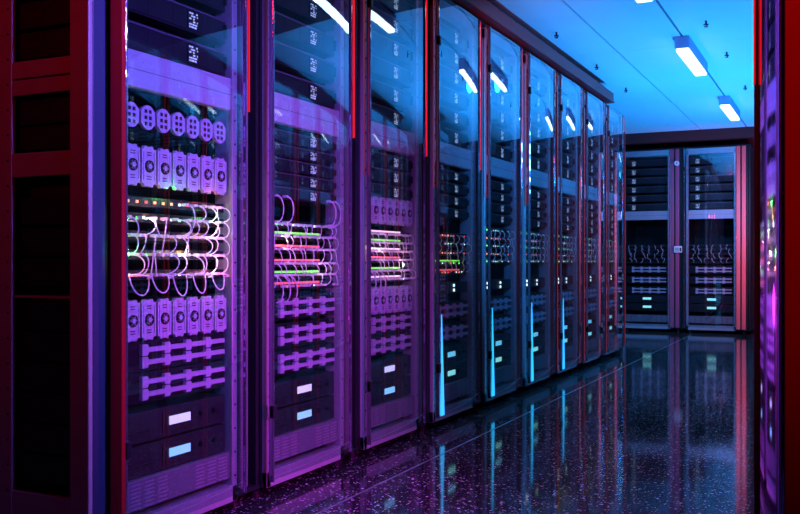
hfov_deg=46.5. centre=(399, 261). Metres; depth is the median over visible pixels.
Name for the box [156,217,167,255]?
cable
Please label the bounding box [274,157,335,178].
server
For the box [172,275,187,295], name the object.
cable
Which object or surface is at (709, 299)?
display unit
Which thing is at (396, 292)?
module
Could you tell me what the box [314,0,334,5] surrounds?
server
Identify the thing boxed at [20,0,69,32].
panel
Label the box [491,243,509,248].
switch
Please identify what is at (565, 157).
server
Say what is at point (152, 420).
display unit
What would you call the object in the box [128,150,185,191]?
module
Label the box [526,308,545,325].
storage unit
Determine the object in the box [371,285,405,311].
module
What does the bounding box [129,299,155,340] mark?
module
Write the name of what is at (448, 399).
tall cabinet
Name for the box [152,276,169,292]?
cable
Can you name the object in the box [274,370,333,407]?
display unit
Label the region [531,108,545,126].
server
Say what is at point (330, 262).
cable
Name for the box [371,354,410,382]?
display unit
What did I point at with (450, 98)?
server
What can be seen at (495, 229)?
switch
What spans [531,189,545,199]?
server
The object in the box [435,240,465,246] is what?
switch
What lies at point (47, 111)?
panel
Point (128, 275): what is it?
cable
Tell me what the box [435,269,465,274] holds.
switch
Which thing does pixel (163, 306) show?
module
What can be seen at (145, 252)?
switch
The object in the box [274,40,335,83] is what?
server
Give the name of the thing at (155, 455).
display unit
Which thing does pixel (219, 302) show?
module
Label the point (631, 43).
ceiling
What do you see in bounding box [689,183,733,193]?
server
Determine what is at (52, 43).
panel
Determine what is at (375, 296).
module
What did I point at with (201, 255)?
cable
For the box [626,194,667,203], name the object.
server
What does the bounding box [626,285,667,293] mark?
storage unit
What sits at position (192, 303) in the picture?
module
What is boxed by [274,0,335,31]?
server
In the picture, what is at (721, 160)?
server
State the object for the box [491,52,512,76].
server
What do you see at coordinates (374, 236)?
switch
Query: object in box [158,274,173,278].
cable
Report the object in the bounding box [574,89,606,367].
tall cabinet
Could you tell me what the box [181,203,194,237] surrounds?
cable
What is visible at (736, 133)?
trim
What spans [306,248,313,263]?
cable
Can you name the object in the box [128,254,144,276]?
cable
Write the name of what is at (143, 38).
server
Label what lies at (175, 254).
cable
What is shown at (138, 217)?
cable
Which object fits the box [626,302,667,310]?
display unit
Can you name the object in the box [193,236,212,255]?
cable
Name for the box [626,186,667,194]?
server
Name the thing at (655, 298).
display unit
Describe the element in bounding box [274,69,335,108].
server
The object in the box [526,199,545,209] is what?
server
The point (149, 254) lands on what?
cable
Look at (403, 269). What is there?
cable
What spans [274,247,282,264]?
cable
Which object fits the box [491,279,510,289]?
unit
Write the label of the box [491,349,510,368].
display unit
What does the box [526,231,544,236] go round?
switch
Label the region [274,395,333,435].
display unit
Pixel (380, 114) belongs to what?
server
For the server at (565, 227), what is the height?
0.055 m
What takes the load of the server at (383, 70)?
in the tall cabinet at (380, 423)
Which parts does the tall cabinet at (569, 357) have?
rack rail, rail, vent panel, header panel, rail, post, rack rail, glass door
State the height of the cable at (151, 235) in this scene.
0.130 m
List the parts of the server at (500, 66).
indicator panel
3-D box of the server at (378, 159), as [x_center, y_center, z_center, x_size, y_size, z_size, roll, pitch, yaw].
[-0.269,-0.475,4.476,0.504,0.063,0.510,0,0,25]
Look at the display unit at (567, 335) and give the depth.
7.18 m
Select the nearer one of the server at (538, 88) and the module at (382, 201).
the module at (382, 201)
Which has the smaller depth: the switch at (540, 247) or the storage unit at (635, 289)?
the switch at (540, 247)
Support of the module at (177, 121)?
in the tall cabinet at (201, 485)
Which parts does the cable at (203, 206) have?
cord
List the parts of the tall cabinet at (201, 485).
edge post, vent panel, header panel, rail, rack rail, post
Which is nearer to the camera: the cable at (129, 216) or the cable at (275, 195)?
the cable at (129, 216)
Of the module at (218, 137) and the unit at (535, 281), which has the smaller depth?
the module at (218, 137)
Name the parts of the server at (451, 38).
indicator panel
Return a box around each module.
[128,102,138,126]
[128,105,154,130]
[128,109,169,134]
[128,112,184,138]
[128,116,198,142]
[128,143,139,185]
[128,145,155,187]
[128,148,170,188]
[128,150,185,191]
[128,153,199,193]
[128,155,212,195]
[128,295,225,332]
[128,296,212,333]
[128,297,185,336]
[128,297,199,335]
[128,298,170,338]
[128,300,139,342]
[129,119,212,144]
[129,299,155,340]
[130,157,225,196]
[137,122,224,146]
[371,196,378,223]
[371,198,392,224]
[371,199,399,224]
[371,200,411,225]
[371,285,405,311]
[371,286,392,312]
[371,287,378,314]
[378,197,385,223]
[378,287,385,313]
[391,200,405,225]
[392,286,399,311]
[398,285,411,310]
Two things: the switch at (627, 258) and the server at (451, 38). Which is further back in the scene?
the switch at (627, 258)
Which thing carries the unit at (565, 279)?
in the tall cabinet at (569, 357)
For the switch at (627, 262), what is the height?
0.030 m
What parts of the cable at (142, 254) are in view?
cord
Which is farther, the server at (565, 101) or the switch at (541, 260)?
the server at (565, 101)
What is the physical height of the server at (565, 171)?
0.084 m
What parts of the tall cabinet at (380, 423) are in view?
rack rail, rail, vent panel, header panel, rack rail, post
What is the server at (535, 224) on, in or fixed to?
in the tall cabinet at (540, 367)
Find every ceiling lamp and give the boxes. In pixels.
[636,0,651,2]
[675,35,707,75]
[719,95,739,120]
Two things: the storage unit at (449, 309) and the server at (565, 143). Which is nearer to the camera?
the storage unit at (449, 309)
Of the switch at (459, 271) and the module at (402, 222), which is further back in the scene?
the switch at (459, 271)
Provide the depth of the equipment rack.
2.68 m
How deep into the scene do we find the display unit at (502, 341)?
5.83 m
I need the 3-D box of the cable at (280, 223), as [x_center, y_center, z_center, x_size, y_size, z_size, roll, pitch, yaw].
[-0.445,-0.122,3.519,0.039,0.054,0.032,0,0,25]
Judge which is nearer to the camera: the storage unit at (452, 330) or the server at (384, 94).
the server at (384, 94)
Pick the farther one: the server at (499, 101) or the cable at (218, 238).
the server at (499, 101)
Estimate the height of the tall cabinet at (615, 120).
2.275 m
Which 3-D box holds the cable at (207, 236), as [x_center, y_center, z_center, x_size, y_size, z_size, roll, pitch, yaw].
[-0.638,-0.052,3.119,0.034,0.067,0.055,0,0,25]
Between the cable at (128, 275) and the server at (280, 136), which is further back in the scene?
the server at (280, 136)
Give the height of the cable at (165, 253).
0.072 m
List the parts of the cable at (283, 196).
cord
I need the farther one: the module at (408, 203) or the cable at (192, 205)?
the module at (408, 203)
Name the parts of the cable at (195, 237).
cord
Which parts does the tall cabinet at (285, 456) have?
rack rail, rail, vent panel, header panel, rack rail, post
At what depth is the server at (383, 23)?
4.41 m
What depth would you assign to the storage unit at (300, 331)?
3.69 m
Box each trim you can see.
[316,334,691,513]
[451,0,613,103]
[625,126,753,145]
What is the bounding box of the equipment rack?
[0,0,106,513]
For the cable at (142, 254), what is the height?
0.072 m
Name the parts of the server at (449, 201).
indicator panel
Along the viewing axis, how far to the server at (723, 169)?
11.31 m
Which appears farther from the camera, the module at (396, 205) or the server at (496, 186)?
the server at (496, 186)
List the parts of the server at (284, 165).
indicator panel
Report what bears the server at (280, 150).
in the tall cabinet at (285, 456)
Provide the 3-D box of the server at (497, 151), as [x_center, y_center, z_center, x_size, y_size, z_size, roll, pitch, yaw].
[0.390,-0.685,5.861,0.504,0.084,0.510,0,0,25]
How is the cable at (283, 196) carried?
attached to the switch at (283, 228)
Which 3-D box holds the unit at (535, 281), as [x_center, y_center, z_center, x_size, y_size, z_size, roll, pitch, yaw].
[0.716,0.140,6.555,0.494,0.060,0.510,0,0,25]
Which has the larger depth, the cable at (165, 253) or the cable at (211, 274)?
the cable at (211, 274)
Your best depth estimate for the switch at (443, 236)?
5.13 m
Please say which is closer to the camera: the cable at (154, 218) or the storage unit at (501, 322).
the cable at (154, 218)
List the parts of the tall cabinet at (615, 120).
glass door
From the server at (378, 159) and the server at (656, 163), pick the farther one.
the server at (656, 163)
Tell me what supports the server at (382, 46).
in the tall cabinet at (380, 423)
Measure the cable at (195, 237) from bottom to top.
0.063 m
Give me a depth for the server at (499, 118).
5.82 m
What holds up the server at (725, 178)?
in the tall cabinet at (735, 226)
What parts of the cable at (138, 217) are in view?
cord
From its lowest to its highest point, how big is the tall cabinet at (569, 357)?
2.275 m
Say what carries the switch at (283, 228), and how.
in the tall cabinet at (285, 456)
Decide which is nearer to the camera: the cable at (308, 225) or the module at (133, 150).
the module at (133, 150)
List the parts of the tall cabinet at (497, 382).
rack rail, rail, rail, vent panel, header panel, post, rack rail, glass door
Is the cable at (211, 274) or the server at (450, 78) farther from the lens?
the server at (450, 78)
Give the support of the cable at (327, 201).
attached to the switch at (283, 228)
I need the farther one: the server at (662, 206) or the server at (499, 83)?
the server at (662, 206)
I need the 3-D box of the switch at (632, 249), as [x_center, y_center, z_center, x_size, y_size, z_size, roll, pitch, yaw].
[3.167,-0.155,11.803,0.510,0.030,0.385,0,0,25]
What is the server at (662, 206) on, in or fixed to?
in the tall cabinet at (641, 227)
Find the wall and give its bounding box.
[625,139,753,329]
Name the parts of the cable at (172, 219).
cord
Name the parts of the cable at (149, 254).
cord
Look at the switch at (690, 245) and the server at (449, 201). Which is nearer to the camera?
the server at (449, 201)
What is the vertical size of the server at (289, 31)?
0.084 m
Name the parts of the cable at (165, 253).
cord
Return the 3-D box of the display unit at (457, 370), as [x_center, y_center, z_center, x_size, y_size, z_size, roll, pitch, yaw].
[0.059,0.607,5.169,0.501,0.094,0.510,0,0,25]
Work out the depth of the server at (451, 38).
5.11 m
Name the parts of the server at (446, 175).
indicator panel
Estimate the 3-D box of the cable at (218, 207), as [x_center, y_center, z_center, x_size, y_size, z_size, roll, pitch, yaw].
[-0.605,-0.160,3.172,0.052,0.059,0.021,0,0,2]
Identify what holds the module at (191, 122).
in the tall cabinet at (201, 485)
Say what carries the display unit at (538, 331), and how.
in the tall cabinet at (540, 367)
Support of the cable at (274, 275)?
attached to the switch at (285, 282)
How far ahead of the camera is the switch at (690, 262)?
11.30 m
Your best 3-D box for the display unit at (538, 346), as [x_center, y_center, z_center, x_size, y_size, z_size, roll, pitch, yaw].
[0.719,0.607,6.554,0.501,0.094,0.510,0,0,25]
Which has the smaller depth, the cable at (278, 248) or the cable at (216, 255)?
the cable at (216, 255)
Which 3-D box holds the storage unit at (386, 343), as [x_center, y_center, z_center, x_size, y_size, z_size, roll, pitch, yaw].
[-0.271,0.385,4.477,0.500,0.094,0.510,0,0,25]
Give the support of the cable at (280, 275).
attached to the switch at (285, 282)
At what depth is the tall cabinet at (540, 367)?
6.56 m
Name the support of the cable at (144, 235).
attached to the switch at (131, 240)
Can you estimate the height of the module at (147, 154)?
0.126 m
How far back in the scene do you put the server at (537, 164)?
6.51 m
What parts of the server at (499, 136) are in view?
indicator panel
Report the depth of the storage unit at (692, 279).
11.29 m
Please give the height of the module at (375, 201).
0.126 m
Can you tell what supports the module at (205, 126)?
in the tall cabinet at (201, 485)
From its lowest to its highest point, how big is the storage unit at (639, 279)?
0.094 m
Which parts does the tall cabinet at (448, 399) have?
rack rail, rail, rail, vent panel, header panel, rack rail, post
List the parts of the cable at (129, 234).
cord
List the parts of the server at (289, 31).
indicator panel, handle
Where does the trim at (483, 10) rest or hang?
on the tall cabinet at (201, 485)
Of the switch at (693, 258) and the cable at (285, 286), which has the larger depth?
the switch at (693, 258)
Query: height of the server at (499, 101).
0.084 m
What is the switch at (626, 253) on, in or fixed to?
in the tall cabinet at (641, 227)
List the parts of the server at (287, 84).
indicator panel, handle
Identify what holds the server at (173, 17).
in the tall cabinet at (201, 485)
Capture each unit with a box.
[128,331,224,372]
[128,359,224,405]
[128,392,224,444]
[128,423,224,479]
[274,291,334,320]
[274,317,334,348]
[274,342,334,376]
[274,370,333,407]
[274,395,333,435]
[371,310,411,335]
[371,330,411,356]
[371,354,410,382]
[371,375,410,405]
[435,281,466,293]
[435,299,467,320]
[435,320,467,343]
[435,342,466,366]
[435,360,466,385]
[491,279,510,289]
[491,295,511,312]
[491,314,511,332]
[491,333,510,351]
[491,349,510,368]
[526,277,544,286]
[526,292,545,307]
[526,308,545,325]
[526,325,544,343]
[526,340,544,358]
[558,276,569,284]
[558,289,569,302]
[558,304,569,318]
[558,319,569,334]
[558,333,569,348]
[626,266,667,272]
[626,275,667,283]
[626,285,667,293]
[626,294,667,302]
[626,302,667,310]
[689,266,733,273]
[689,276,733,283]
[689,286,733,294]
[689,295,733,303]
[689,303,733,312]
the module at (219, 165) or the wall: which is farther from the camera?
the wall
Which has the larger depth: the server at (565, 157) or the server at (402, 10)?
the server at (565, 157)
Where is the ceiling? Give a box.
[487,0,753,133]
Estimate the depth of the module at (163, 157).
2.91 m
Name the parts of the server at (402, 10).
indicator panel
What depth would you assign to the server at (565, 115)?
7.17 m
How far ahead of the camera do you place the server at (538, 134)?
6.53 m
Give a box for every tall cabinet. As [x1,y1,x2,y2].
[107,0,259,513]
[246,0,363,496]
[345,0,433,456]
[418,0,485,428]
[472,23,526,407]
[513,50,557,391]
[546,71,584,378]
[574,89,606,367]
[596,103,624,359]
[625,147,684,331]
[684,144,753,334]
[753,0,799,513]
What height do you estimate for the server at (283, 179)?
0.049 m
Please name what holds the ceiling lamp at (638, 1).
attached to the ceiling
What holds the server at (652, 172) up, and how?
in the tall cabinet at (641, 227)
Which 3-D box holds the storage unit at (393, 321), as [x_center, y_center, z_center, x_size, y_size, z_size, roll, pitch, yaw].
[-0.271,0.287,4.477,0.500,0.094,0.510,0,0,25]
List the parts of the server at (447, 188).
indicator panel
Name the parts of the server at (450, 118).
indicator panel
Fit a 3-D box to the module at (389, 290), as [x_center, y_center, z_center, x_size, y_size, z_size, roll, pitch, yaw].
[-0.225,0.177,4.454,0.404,0.126,0.064,0,0,25]
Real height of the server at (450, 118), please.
0.084 m
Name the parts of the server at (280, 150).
indicator panel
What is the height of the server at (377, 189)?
0.063 m
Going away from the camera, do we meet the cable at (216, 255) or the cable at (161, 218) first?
the cable at (161, 218)
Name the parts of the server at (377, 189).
indicator panel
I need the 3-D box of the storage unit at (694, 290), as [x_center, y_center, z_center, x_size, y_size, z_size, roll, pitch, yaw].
[3.880,0.353,11.510,0.510,0.094,0.500,0,0,25]
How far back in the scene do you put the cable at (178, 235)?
2.99 m
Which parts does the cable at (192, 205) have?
cord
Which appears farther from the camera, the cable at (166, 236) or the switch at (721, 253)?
the switch at (721, 253)
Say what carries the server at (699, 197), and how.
in the tall cabinet at (735, 226)
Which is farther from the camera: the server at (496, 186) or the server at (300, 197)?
the server at (496, 186)
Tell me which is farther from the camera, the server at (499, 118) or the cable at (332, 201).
the server at (499, 118)
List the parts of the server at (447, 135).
indicator panel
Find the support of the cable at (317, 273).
attached to the switch at (285, 282)
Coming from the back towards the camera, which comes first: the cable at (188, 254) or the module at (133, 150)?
the cable at (188, 254)
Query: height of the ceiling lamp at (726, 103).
0.105 m
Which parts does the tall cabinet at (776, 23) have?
edge trim, curved edge panel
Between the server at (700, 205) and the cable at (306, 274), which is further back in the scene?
the server at (700, 205)
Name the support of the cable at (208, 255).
attached to the switch at (145, 252)
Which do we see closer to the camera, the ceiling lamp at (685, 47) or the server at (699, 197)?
the ceiling lamp at (685, 47)
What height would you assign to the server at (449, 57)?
0.084 m
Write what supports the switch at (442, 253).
in the tall cabinet at (448, 399)
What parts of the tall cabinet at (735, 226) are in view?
rack rail, rail, header panel, rail, vent panel, rack rail, post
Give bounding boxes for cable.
[128,215,138,236]
[128,233,138,255]
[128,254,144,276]
[128,275,149,295]
[132,235,146,255]
[133,253,148,276]
[134,216,155,236]
[145,234,157,276]
[148,253,157,275]
[149,217,162,236]
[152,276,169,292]
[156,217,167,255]
[157,253,179,274]
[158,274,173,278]
[162,235,176,255]
[168,253,187,275]
[170,218,191,237]
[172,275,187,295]
[178,235,188,254]
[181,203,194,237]
[184,219,199,236]
[186,253,204,275]
[190,204,206,221]
[190,221,208,238]
[192,274,205,293]
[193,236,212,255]
[196,255,206,275]
[200,205,218,238]
[203,206,217,222]
[203,255,217,273]
[204,236,218,255]
[211,274,224,289]
[212,254,228,274]
[215,206,230,223]
[215,221,229,239]
[215,237,229,256]
[274,194,283,222]
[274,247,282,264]
[274,275,283,302]
[276,222,288,236]
[278,248,290,264]
[278,274,289,287]
[280,275,290,302]
[282,195,293,223]
[287,275,297,301]
[294,224,305,237]
[300,273,313,286]
[306,224,312,237]
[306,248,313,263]
[311,236,318,250]
[314,273,322,285]
[321,273,330,285]
[322,226,332,238]
[325,200,335,226]
[330,262,338,274]
[332,201,340,226]
[403,269,412,278]
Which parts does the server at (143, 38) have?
indicator panel, handle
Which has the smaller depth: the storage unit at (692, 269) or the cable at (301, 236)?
the cable at (301, 236)
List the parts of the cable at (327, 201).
cord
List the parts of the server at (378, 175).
indicator panel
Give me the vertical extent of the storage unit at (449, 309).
0.094 m
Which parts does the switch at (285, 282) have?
network switch, network switch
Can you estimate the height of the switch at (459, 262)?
0.031 m
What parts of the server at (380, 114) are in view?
indicator panel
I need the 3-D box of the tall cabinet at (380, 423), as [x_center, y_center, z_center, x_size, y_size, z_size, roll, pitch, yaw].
[-0.354,-0.268,4.592,0.870,2.275,0.763,0,0,25]
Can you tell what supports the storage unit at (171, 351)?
in the tall cabinet at (201, 485)
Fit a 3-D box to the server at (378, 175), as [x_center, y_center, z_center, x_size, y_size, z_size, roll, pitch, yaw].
[-0.269,-0.404,4.476,0.504,0.063,0.510,0,0,25]
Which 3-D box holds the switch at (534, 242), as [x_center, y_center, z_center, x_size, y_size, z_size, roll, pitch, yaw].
[0.758,-0.145,6.535,0.388,0.030,0.510,0,0,25]
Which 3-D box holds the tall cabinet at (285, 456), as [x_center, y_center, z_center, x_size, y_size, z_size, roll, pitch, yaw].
[-0.684,-0.268,3.900,0.870,2.275,0.763,0,0,25]
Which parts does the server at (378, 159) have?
indicator panel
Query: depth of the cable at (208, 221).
3.12 m
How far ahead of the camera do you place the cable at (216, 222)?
3.17 m
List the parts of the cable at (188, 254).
cord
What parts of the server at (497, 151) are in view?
indicator panel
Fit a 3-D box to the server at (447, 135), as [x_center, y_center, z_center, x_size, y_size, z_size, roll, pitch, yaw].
[0.060,-0.685,5.168,0.504,0.084,0.510,0,0,25]
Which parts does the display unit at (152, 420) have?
knob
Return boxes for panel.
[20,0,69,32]
[20,27,69,60]
[20,96,69,126]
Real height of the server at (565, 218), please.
0.055 m
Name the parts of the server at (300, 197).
indicator panel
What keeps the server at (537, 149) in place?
in the tall cabinet at (540, 367)
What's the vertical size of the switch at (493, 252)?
0.030 m
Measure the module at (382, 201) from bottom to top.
0.126 m
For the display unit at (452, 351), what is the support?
in the tall cabinet at (448, 399)
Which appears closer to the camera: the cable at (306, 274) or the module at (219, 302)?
the module at (219, 302)
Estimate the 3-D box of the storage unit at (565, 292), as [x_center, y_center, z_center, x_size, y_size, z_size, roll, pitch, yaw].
[1.048,0.263,7.247,0.500,0.094,0.510,0,0,25]
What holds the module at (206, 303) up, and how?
in the tall cabinet at (201, 485)
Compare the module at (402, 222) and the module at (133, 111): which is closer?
the module at (133, 111)
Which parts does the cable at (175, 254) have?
cord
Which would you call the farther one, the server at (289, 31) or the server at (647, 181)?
the server at (647, 181)
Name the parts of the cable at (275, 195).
cord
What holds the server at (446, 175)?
in the tall cabinet at (448, 399)
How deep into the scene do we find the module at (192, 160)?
3.05 m
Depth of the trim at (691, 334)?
4.37 m
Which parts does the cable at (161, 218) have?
cord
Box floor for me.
[202,328,753,513]
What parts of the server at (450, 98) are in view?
indicator panel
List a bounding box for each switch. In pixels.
[128,195,223,214]
[128,212,223,228]
[128,230,223,243]
[128,249,223,259]
[128,269,223,279]
[274,220,332,253]
[274,259,332,290]
[371,230,409,282]
[435,232,465,239]
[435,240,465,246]
[435,250,465,255]
[435,260,465,265]
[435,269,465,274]
[491,228,509,233]
[491,236,509,241]
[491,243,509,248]
[491,251,509,256]
[491,259,509,263]
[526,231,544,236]
[526,238,544,243]
[526,245,544,249]
[526,252,544,256]
[526,259,544,262]
[626,244,667,246]
[626,248,667,250]
[626,253,667,254]
[626,257,667,259]
[626,261,667,263]
[689,244,733,246]
[689,248,733,250]
[689,252,733,254]
[689,257,733,259]
[689,261,733,263]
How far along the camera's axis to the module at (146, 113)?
2.85 m
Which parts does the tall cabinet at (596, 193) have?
rail, glass door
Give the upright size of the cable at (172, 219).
0.063 m
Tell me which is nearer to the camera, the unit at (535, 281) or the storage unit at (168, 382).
the storage unit at (168, 382)
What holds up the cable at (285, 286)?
attached to the switch at (285, 282)
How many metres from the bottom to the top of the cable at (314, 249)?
0.059 m
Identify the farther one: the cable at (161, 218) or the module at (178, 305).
the module at (178, 305)
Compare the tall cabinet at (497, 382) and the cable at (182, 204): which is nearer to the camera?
the cable at (182, 204)
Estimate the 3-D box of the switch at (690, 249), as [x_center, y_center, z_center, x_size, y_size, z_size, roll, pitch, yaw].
[3.862,-0.155,11.472,0.510,0.030,0.385,0,0,25]
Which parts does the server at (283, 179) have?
indicator panel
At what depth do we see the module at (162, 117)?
2.92 m
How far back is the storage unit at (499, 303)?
5.82 m
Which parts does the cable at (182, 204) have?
cord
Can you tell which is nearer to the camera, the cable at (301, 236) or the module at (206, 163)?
the module at (206, 163)
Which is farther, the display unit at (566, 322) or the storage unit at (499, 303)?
the display unit at (566, 322)
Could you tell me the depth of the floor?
4.25 m
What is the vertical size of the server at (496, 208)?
0.055 m
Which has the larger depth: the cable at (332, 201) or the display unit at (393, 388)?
the display unit at (393, 388)
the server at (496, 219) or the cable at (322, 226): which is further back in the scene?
the server at (496, 219)
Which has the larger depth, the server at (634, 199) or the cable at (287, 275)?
the server at (634, 199)
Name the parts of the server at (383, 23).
indicator panel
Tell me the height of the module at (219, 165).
0.126 m
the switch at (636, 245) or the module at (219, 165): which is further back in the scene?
the switch at (636, 245)
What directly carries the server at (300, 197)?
in the tall cabinet at (285, 456)
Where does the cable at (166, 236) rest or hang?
attached to the switch at (131, 240)
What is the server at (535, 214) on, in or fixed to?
in the tall cabinet at (540, 367)
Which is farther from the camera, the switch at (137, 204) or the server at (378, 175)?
the server at (378, 175)
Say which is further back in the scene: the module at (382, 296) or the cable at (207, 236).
the module at (382, 296)
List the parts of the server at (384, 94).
indicator panel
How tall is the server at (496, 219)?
0.055 m
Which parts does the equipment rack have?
panel, post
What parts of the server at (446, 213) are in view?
indicator panel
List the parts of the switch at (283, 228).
network switch, network switch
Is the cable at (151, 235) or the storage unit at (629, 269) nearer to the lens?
the cable at (151, 235)
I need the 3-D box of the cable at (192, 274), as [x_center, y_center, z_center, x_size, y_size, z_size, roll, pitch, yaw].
[-0.656,0.072,3.058,0.020,0.065,0.066,0,0,25]
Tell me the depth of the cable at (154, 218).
2.87 m
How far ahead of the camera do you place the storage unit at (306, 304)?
3.69 m
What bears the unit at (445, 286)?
in the tall cabinet at (448, 399)
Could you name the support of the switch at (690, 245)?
in the tall cabinet at (735, 226)
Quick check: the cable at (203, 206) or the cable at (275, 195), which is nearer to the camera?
the cable at (203, 206)
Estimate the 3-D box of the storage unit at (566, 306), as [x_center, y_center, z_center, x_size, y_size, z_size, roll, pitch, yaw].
[1.048,0.383,7.247,0.500,0.094,0.510,0,0,25]
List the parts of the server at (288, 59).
indicator panel, handle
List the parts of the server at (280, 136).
indicator panel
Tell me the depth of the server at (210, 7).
3.16 m
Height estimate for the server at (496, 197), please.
0.055 m
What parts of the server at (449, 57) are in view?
indicator panel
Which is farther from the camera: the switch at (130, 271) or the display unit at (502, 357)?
the display unit at (502, 357)
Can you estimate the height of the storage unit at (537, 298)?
0.094 m
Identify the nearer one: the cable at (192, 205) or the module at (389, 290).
the cable at (192, 205)
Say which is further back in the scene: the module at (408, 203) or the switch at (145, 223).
the module at (408, 203)
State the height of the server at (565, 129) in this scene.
0.084 m
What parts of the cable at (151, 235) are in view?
cord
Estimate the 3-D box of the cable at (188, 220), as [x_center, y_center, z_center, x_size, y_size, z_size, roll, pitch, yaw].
[-0.681,-0.108,3.031,0.027,0.063,0.055,0,0,38]
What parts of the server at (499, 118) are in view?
indicator panel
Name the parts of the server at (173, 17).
indicator panel, handle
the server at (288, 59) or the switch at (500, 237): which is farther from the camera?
the switch at (500, 237)
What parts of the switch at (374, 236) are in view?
network switch, network switch, network switch, network switch, network switch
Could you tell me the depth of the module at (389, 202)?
4.36 m
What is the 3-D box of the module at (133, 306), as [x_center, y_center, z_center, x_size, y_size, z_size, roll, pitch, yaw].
[-0.978,0.177,2.872,0.404,0.126,0.064,0,0,25]
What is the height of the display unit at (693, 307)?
0.094 m
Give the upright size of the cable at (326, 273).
0.052 m
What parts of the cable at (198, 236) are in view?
cord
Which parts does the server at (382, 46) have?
indicator panel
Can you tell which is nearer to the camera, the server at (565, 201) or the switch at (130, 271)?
the switch at (130, 271)
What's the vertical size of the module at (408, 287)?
0.126 m
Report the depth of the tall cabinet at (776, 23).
1.40 m
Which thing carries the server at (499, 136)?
in the tall cabinet at (497, 382)
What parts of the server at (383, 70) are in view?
indicator panel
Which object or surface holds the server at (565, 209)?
in the tall cabinet at (569, 357)
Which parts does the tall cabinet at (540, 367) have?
rack rail, rail, vent panel, rail, post, header panel, rack rail, glass door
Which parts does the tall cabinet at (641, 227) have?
rack rail, vent panel, header panel, rail, rail, rack rail, post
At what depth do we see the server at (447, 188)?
5.10 m
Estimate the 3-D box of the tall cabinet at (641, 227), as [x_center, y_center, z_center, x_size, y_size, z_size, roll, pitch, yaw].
[3.298,-0.268,11.920,0.763,2.275,0.880,0,0,25]
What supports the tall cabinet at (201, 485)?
on the floor
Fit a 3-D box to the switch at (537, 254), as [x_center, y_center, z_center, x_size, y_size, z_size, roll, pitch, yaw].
[0.758,-0.050,6.535,0.388,0.030,0.510,0,0,25]
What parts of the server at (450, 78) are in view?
indicator panel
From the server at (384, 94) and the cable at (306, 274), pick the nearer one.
the cable at (306, 274)
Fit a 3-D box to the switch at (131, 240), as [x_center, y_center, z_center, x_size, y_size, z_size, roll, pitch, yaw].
[-0.891,-0.081,3.073,0.388,0.030,0.510,0,0,25]
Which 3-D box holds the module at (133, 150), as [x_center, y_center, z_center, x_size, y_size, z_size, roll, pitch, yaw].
[-0.978,-0.293,2.872,0.404,0.126,0.064,0,0,25]
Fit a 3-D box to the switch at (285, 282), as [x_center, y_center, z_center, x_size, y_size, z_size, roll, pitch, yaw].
[-0.559,0.049,3.764,0.392,0.119,0.510,0,0,25]
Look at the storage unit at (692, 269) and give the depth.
11.28 m
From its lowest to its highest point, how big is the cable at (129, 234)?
0.067 m
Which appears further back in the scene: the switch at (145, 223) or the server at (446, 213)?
the server at (446, 213)
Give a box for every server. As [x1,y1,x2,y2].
[128,0,226,45]
[128,19,226,75]
[174,0,226,14]
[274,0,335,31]
[274,10,335,57]
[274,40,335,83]
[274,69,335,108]
[274,128,335,153]
[274,142,335,166]
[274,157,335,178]
[274,171,335,191]
[274,185,335,206]
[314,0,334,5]
[371,6,412,43]
[371,29,412,65]
[371,53,412,88]
[371,78,412,110]
[371,102,412,131]
[371,150,412,172]
[371,166,412,186]
[371,182,412,200]
[373,0,412,21]
[435,19,468,52]
[435,40,468,72]
[435,61,468,91]
[435,82,468,110]
[435,103,468,129]
[435,124,468,148]
[435,167,468,183]
[435,180,468,195]
[435,193,468,207]
[435,206,468,220]
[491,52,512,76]
[491,71,512,93]
[491,88,512,110]
[491,106,512,127]
[491,125,512,145]
[491,143,512,161]
[491,180,512,192]
[491,191,512,203]
[491,202,512,213]
[491,213,512,224]
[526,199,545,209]
[526,208,545,218]
[526,218,545,228]
[531,76,544,95]
[531,93,545,111]
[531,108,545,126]
[531,124,545,141]
[531,140,545,157]
[531,156,545,172]
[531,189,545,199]
[558,92,568,111]
[558,107,568,125]
[558,121,568,139]
[558,136,568,152]
[558,151,569,166]
[558,165,569,179]
[558,196,569,205]
[558,205,569,214]
[558,214,569,222]
[558,223,569,231]
[626,159,667,168]
[626,168,667,177]
[626,177,667,186]
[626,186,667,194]
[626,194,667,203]
[626,203,667,211]
[689,156,733,166]
[689,165,733,175]
[689,174,733,184]
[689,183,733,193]
[689,192,733,202]
[689,202,733,209]
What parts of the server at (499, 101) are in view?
indicator panel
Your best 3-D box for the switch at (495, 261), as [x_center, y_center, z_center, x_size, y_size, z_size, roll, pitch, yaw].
[0.428,-0.005,5.843,0.388,0.030,0.510,0,0,25]
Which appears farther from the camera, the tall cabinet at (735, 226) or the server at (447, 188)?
the tall cabinet at (735, 226)
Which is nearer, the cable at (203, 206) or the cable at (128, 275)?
the cable at (128, 275)
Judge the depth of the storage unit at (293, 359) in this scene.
3.69 m
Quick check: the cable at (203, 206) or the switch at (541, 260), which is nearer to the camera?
the cable at (203, 206)
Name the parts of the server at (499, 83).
indicator panel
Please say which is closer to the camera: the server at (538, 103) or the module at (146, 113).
the module at (146, 113)
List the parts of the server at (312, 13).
indicator panel, handle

